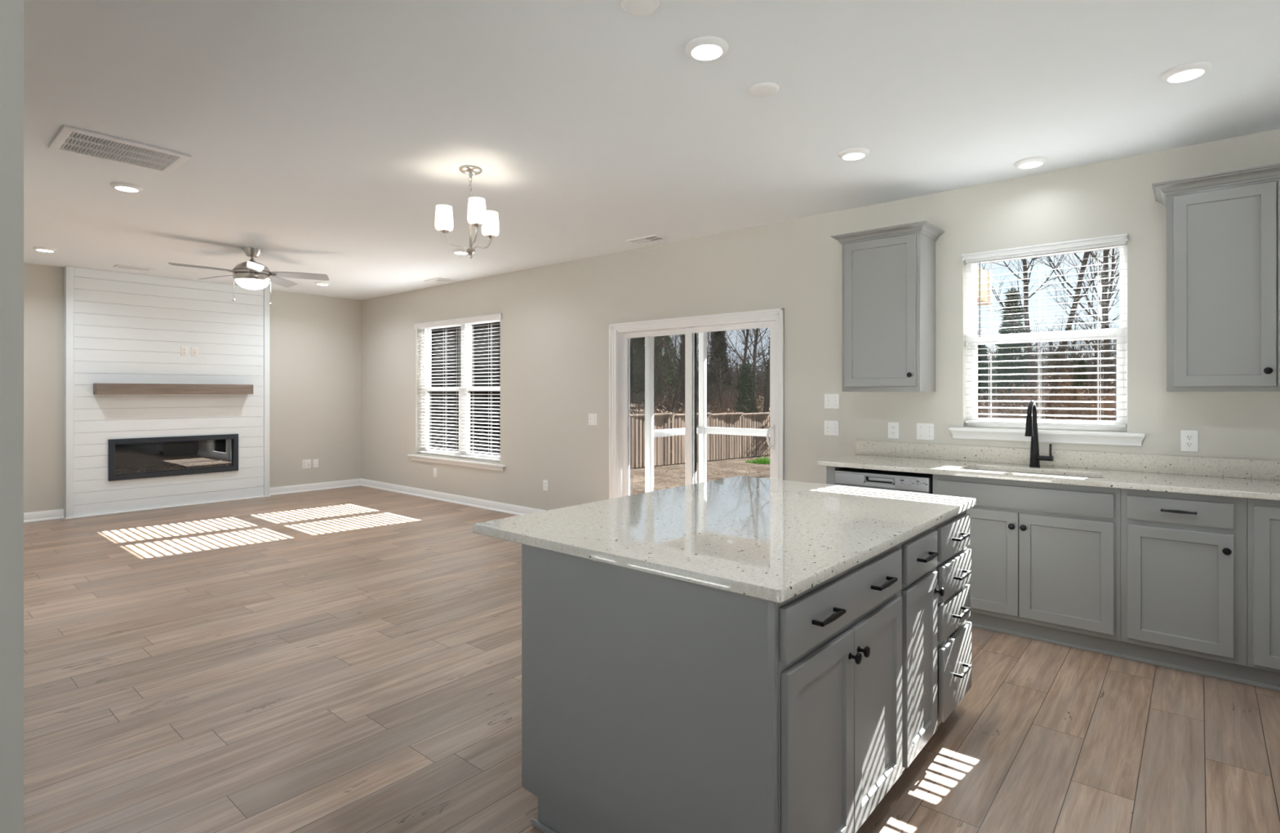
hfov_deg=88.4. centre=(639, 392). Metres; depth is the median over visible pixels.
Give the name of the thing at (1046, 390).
dry shrub
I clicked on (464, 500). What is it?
baseboard
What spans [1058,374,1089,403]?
dry shrub
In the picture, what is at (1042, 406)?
dry shrub
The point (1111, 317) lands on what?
bare tree
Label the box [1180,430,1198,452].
wall outlet
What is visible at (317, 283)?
recessed light
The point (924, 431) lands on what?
light switch
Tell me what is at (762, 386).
dry shrub
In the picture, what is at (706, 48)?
recessed light
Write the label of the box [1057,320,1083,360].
bare tree
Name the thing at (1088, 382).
dry shrub
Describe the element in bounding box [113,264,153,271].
ceiling vent
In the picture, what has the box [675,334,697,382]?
conifer tree
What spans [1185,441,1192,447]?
receptacle
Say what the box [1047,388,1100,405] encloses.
dry shrub
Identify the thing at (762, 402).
dry shrub
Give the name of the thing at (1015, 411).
dry shrub
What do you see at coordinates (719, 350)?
conifer tree
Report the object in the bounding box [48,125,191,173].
ceiling vent
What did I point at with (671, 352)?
bare tree
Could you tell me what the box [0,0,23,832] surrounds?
wall
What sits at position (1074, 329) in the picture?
bare tree
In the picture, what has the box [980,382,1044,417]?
dry shrub
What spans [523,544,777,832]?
island end panel
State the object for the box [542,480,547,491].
wall outlet
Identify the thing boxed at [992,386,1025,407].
dry shrub
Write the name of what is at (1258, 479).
countertop
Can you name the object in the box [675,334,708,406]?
bare tree
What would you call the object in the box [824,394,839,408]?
light switch
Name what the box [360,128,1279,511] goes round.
wall
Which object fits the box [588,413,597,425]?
light switch
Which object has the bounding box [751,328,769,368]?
bare tree
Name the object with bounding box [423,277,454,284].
ceiling vent
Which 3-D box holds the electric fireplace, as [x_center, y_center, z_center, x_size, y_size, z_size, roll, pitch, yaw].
[-5.588,0.758,7.932,0.131,0.467,1.311,0,0,40]
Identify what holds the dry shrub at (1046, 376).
on the ground
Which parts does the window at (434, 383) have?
sash, glass pane, sash, frame, glass pane, sash, sash, glass pane, glass pane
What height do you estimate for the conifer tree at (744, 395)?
4.417 m
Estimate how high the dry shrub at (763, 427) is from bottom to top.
1.946 m
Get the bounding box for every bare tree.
[642,335,681,386]
[644,337,680,405]
[654,332,719,413]
[654,336,679,399]
[657,333,733,411]
[668,334,711,377]
[669,334,679,362]
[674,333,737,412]
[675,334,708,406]
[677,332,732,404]
[680,330,750,413]
[707,328,769,403]
[707,332,738,395]
[718,328,769,404]
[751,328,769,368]
[755,346,764,386]
[763,360,769,413]
[977,254,1081,398]
[1022,320,1046,365]
[1031,248,1119,406]
[1038,316,1071,369]
[1040,248,1119,394]
[1042,324,1063,361]
[1043,326,1076,366]
[1045,249,1119,400]
[1055,307,1097,403]
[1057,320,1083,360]
[1063,341,1094,368]
[1075,340,1113,394]
[1083,320,1113,370]
[1096,316,1116,363]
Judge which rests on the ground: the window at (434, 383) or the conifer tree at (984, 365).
the conifer tree at (984, 365)
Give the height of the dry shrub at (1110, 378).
1.832 m
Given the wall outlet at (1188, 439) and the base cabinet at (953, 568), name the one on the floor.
the base cabinet at (953, 568)
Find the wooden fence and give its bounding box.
[630,413,769,468]
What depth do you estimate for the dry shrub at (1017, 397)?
33.55 m
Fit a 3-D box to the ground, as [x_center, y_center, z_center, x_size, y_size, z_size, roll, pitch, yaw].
[25.210,1.553,60.571,180.000,2.465,115.030,0,0,40]
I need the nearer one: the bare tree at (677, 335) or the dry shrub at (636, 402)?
the dry shrub at (636, 402)
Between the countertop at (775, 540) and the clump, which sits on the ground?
the clump
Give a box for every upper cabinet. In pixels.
[830,220,944,391]
[1151,163,1279,391]
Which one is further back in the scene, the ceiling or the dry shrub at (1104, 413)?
the dry shrub at (1104, 413)
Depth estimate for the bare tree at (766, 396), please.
33.59 m
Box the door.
[608,308,784,499]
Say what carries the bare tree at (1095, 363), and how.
on the ground
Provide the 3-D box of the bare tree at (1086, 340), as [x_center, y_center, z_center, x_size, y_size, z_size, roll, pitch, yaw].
[29.341,-1.790,42.703,2.635,5.187,2.106,0,0,39]
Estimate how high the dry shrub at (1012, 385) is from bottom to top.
1.981 m
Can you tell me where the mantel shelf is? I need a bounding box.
[93,383,253,394]
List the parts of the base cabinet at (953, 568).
drawer, drawer, drawer, drawer, pull handle, pull handle, pull handle, pull handle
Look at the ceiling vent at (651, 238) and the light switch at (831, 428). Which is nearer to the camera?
the light switch at (831, 428)
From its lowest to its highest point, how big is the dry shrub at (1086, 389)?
2.300 m
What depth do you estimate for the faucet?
4.03 m
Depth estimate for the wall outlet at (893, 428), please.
4.70 m
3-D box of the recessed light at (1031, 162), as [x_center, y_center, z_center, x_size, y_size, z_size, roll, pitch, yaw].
[2.323,-1.362,3.914,0.172,0.020,0.172,0,0,40]
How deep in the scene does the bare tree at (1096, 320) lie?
46.49 m
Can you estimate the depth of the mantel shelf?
7.72 m
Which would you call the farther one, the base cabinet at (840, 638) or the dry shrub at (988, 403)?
the dry shrub at (988, 403)
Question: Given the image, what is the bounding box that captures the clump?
[745,456,769,464]
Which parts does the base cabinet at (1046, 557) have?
door, knob, knob, false drawer, door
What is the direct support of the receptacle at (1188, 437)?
attached to the wall outlet at (1188, 439)
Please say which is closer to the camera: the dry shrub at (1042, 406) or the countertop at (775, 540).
the countertop at (775, 540)
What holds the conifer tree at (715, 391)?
on the ground
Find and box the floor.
[23,485,1279,832]
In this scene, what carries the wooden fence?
on the ground
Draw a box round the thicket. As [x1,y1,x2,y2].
[630,316,1116,413]
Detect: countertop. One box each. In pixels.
[472,475,976,603]
[817,440,1279,501]
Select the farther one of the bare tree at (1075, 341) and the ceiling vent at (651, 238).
the bare tree at (1075, 341)
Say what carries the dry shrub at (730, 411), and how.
on the ground
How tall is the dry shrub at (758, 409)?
2.230 m
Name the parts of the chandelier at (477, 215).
lamp shade, arm, chain, stem, arm, lamp shade, arm, lamp shade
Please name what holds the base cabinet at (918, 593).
on the floor
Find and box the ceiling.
[23,0,1279,300]
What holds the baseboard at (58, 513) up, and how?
attached to the wall at (315, 340)
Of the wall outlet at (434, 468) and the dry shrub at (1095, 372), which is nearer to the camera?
the wall outlet at (434, 468)
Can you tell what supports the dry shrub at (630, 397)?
on the ground
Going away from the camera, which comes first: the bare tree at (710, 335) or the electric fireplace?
the electric fireplace
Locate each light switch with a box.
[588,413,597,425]
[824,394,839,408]
[824,420,839,435]
[916,422,933,440]
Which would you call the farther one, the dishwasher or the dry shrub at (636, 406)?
the dry shrub at (636, 406)
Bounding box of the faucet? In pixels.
[1024,400,1053,467]
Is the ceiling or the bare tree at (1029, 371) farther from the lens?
the bare tree at (1029, 371)
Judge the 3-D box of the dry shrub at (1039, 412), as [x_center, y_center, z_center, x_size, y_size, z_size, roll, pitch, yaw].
[17.514,1.194,29.668,2.611,2.022,2.173,0,0,-7]
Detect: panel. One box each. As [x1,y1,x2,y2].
[521,544,523,786]
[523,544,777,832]
[826,466,847,484]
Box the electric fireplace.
[107,434,238,481]
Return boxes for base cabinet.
[777,544,902,832]
[898,526,944,772]
[932,469,1121,657]
[933,510,971,727]
[1120,488,1247,684]
[1246,498,1279,691]
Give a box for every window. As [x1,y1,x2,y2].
[407,320,506,471]
[948,240,1145,446]
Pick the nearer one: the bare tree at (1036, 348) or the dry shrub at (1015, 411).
the dry shrub at (1015, 411)
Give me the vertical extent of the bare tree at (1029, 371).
15.772 m
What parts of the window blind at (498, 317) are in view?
ladder cord, rail, ladder cord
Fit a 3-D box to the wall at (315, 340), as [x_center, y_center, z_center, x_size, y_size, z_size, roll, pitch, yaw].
[-6.254,-0.002,7.420,0.200,2.743,6.313,0,0,40]
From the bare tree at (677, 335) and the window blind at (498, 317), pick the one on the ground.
the bare tree at (677, 335)
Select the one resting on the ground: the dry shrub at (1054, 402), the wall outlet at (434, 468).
the dry shrub at (1054, 402)
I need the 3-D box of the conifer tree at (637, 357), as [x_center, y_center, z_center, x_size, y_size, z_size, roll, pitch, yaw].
[-0.423,-1.498,33.009,2.380,8.737,2.386,0,0,8]
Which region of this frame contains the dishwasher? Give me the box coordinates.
[834,467,932,493]
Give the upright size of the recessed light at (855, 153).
0.020 m
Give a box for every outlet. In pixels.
[181,346,188,356]
[191,346,198,356]
[302,459,311,469]
[433,467,436,477]
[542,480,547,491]
[888,422,898,439]
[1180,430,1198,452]
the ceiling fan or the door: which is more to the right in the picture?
the door
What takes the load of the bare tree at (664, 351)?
on the ground
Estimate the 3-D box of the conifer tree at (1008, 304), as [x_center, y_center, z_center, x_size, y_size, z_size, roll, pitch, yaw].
[21.473,-2.239,38.024,2.732,7.701,2.874,0,0,-16]
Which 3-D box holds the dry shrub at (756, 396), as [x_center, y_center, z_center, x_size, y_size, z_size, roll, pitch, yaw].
[6.764,1.162,37.376,2.521,2.268,2.691,0,0,-3]
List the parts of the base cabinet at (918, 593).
door, drawer, pull handle, knob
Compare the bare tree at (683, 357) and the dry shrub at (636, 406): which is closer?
the dry shrub at (636, 406)
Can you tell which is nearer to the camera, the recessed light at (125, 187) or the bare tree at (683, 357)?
the recessed light at (125, 187)
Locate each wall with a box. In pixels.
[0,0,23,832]
[23,262,360,513]
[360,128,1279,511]
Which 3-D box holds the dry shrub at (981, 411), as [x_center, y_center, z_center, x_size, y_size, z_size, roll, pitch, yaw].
[15.193,1.100,30.364,3.066,2.374,2.552,0,0,11]
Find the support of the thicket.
on the ground
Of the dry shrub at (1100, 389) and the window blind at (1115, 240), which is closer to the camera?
the window blind at (1115, 240)
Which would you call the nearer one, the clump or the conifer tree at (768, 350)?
the clump
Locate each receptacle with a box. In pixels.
[1185,435,1193,440]
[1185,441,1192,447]
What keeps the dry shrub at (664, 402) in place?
on the ground
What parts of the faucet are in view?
lever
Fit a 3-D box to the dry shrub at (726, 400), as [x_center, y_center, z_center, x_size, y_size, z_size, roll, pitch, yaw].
[5.629,0.862,43.315,2.675,2.228,2.305,0,0,-35]
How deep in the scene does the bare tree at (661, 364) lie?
42.30 m
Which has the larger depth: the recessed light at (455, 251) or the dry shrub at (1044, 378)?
the dry shrub at (1044, 378)
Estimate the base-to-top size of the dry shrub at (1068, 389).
1.807 m
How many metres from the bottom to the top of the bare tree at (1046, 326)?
5.732 m
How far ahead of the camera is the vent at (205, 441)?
7.89 m
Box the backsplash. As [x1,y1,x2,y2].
[854,440,1279,480]
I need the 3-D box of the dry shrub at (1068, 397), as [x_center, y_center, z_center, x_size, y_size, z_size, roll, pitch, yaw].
[19.898,1.033,30.451,2.541,1.967,2.115,0,0,7]
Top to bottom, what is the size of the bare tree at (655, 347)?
9.355 m
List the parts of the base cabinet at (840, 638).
door, pull handle, drawer, knob, knob, door, pull handle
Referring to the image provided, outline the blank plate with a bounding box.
[312,459,318,468]
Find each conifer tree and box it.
[630,337,655,413]
[653,335,680,399]
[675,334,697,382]
[706,330,733,394]
[733,361,762,413]
[762,328,769,388]
[977,334,993,407]
[985,287,1036,405]
[992,348,1002,381]
[1069,358,1093,404]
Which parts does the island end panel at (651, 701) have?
shoe moulding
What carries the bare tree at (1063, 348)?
on the ground
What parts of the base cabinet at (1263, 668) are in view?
door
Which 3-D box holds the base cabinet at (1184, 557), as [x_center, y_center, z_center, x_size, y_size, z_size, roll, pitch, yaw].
[2.816,0.928,3.421,0.476,0.884,0.658,0,0,40]
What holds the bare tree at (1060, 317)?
on the ground
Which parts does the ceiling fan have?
blade, blade, lamp shade, blade, blade, blade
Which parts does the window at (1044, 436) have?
sash, sash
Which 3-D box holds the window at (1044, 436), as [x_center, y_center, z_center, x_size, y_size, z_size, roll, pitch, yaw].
[2.548,-0.307,4.174,1.049,1.226,0.225,0,0,40]
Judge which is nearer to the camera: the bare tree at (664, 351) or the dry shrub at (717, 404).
the dry shrub at (717, 404)
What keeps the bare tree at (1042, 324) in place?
on the ground
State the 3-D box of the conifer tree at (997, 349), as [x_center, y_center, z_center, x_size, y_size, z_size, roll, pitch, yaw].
[24.693,-1.098,45.075,1.955,4.141,1.990,0,0,-37]
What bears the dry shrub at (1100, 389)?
on the ground
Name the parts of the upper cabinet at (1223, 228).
crown moulding, knob, door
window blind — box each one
[414,313,502,461]
[961,233,1128,427]
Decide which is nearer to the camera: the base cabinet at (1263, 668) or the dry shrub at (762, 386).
the base cabinet at (1263, 668)
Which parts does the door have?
fixed panel, sliding panel, handle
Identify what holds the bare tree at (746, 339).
on the ground
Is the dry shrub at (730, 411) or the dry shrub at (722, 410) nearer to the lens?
the dry shrub at (722, 410)
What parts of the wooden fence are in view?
picket panel, cap rail, fence post, picket panel, cap rail, picket panel, cap rail, picket panel, cap rail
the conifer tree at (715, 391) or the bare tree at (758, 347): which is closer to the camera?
the conifer tree at (715, 391)
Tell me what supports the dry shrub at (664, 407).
on the ground
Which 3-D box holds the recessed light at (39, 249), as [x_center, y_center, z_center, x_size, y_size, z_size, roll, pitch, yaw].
[-5.671,-1.362,6.274,0.172,0.020,0.172,0,0,40]
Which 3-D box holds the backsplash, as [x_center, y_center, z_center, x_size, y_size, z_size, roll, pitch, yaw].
[3.175,0.404,3.538,4.142,0.102,0.020,0,0,40]
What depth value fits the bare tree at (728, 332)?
47.13 m
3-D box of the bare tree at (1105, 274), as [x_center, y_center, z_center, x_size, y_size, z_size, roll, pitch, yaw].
[22.520,-6.410,32.170,6.333,16.560,10.154,0,0,34]
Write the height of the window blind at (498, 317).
1.717 m
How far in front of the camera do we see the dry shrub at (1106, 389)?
32.25 m
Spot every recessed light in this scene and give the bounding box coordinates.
[32,247,57,252]
[110,182,142,192]
[315,282,329,285]
[452,249,467,254]
[684,35,728,61]
[838,147,869,160]
[1013,156,1047,168]
[1160,61,1212,83]
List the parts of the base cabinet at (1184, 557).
pull handle, drawer, door, knob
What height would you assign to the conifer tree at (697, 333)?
7.714 m
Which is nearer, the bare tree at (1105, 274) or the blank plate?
the blank plate
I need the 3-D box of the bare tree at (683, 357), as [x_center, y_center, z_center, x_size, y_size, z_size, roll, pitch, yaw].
[2.536,-2.728,35.267,4.649,11.042,3.477,0,0,-12]
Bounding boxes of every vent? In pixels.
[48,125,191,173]
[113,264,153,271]
[115,439,231,448]
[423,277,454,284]
[626,234,667,244]
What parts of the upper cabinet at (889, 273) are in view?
door, crown moulding, knob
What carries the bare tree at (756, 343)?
on the ground
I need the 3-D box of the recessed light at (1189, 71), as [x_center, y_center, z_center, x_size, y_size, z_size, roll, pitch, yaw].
[2.330,-1.362,2.811,0.172,0.020,0.172,0,0,40]
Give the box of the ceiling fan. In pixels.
[168,248,328,306]
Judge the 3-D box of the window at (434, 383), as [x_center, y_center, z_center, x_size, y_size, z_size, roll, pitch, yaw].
[-2.271,-0.009,8.267,2.045,1.822,0.225,0,0,40]
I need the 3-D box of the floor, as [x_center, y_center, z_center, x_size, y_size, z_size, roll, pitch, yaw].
[-1.208,1.400,3.265,13.270,0.060,6.513,0,0,40]
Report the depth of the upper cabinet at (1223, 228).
3.31 m
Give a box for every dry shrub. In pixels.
[630,397,644,413]
[630,402,666,414]
[630,402,671,414]
[631,404,672,413]
[643,393,679,413]
[654,393,684,413]
[657,404,684,413]
[667,404,719,414]
[697,404,727,413]
[706,389,737,408]
[706,402,733,413]
[712,401,743,413]
[715,405,749,413]
[717,409,750,413]
[723,400,763,413]
[735,386,764,405]
[742,395,769,412]
[751,401,769,427]
[762,417,769,455]
[977,392,1013,418]
[977,395,995,418]
[977,399,1039,418]
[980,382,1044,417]
[982,385,1017,416]
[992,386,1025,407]
[995,397,1050,419]
[999,386,1056,414]
[1006,378,1060,407]
[1022,384,1087,417]
[1022,397,1091,420]
[1032,367,1075,403]
[1032,377,1062,390]
[1036,402,1075,419]
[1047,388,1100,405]
[1049,395,1101,420]
[1057,379,1085,404]
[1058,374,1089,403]
[1062,382,1116,411]
[1071,389,1116,421]
[1085,372,1115,397]
[1085,389,1115,401]
[1086,376,1112,400]
[1093,395,1116,408]
[1109,377,1116,391]
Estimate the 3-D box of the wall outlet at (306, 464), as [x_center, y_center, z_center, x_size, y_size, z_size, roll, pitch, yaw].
[-4.636,0.991,9.161,0.010,0.124,0.116,0,0,40]
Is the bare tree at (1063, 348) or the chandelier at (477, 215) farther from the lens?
the bare tree at (1063, 348)
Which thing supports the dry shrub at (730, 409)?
on the ground
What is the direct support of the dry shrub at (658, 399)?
on the ground
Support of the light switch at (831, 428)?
attached to the wall at (557, 318)
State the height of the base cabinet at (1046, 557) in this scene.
0.884 m
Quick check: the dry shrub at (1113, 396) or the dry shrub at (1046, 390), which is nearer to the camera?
the dry shrub at (1113, 396)
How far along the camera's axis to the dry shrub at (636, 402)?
30.49 m
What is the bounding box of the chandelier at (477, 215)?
[435,165,499,258]
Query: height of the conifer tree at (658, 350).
8.154 m
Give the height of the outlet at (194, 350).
0.116 m
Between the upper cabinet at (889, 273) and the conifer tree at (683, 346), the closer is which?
the upper cabinet at (889, 273)
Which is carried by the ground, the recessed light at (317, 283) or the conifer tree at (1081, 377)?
the conifer tree at (1081, 377)
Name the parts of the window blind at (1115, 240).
ladder cord, ladder cord, rail, ladder cord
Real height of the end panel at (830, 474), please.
0.884 m
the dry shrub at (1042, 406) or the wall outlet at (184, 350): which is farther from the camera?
the dry shrub at (1042, 406)
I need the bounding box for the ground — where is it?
[630,404,995,495]
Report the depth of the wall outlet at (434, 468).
8.48 m
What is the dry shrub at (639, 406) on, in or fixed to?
on the ground
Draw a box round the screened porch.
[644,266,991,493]
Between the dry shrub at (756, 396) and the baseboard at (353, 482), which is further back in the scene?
the dry shrub at (756, 396)
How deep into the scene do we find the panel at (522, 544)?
2.14 m
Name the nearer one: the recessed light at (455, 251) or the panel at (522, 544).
the panel at (522, 544)
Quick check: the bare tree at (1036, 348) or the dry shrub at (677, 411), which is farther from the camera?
the bare tree at (1036, 348)
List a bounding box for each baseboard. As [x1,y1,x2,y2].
[23,509,64,523]
[269,478,360,495]
[360,478,546,515]
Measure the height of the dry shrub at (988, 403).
2.355 m
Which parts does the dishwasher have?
door panel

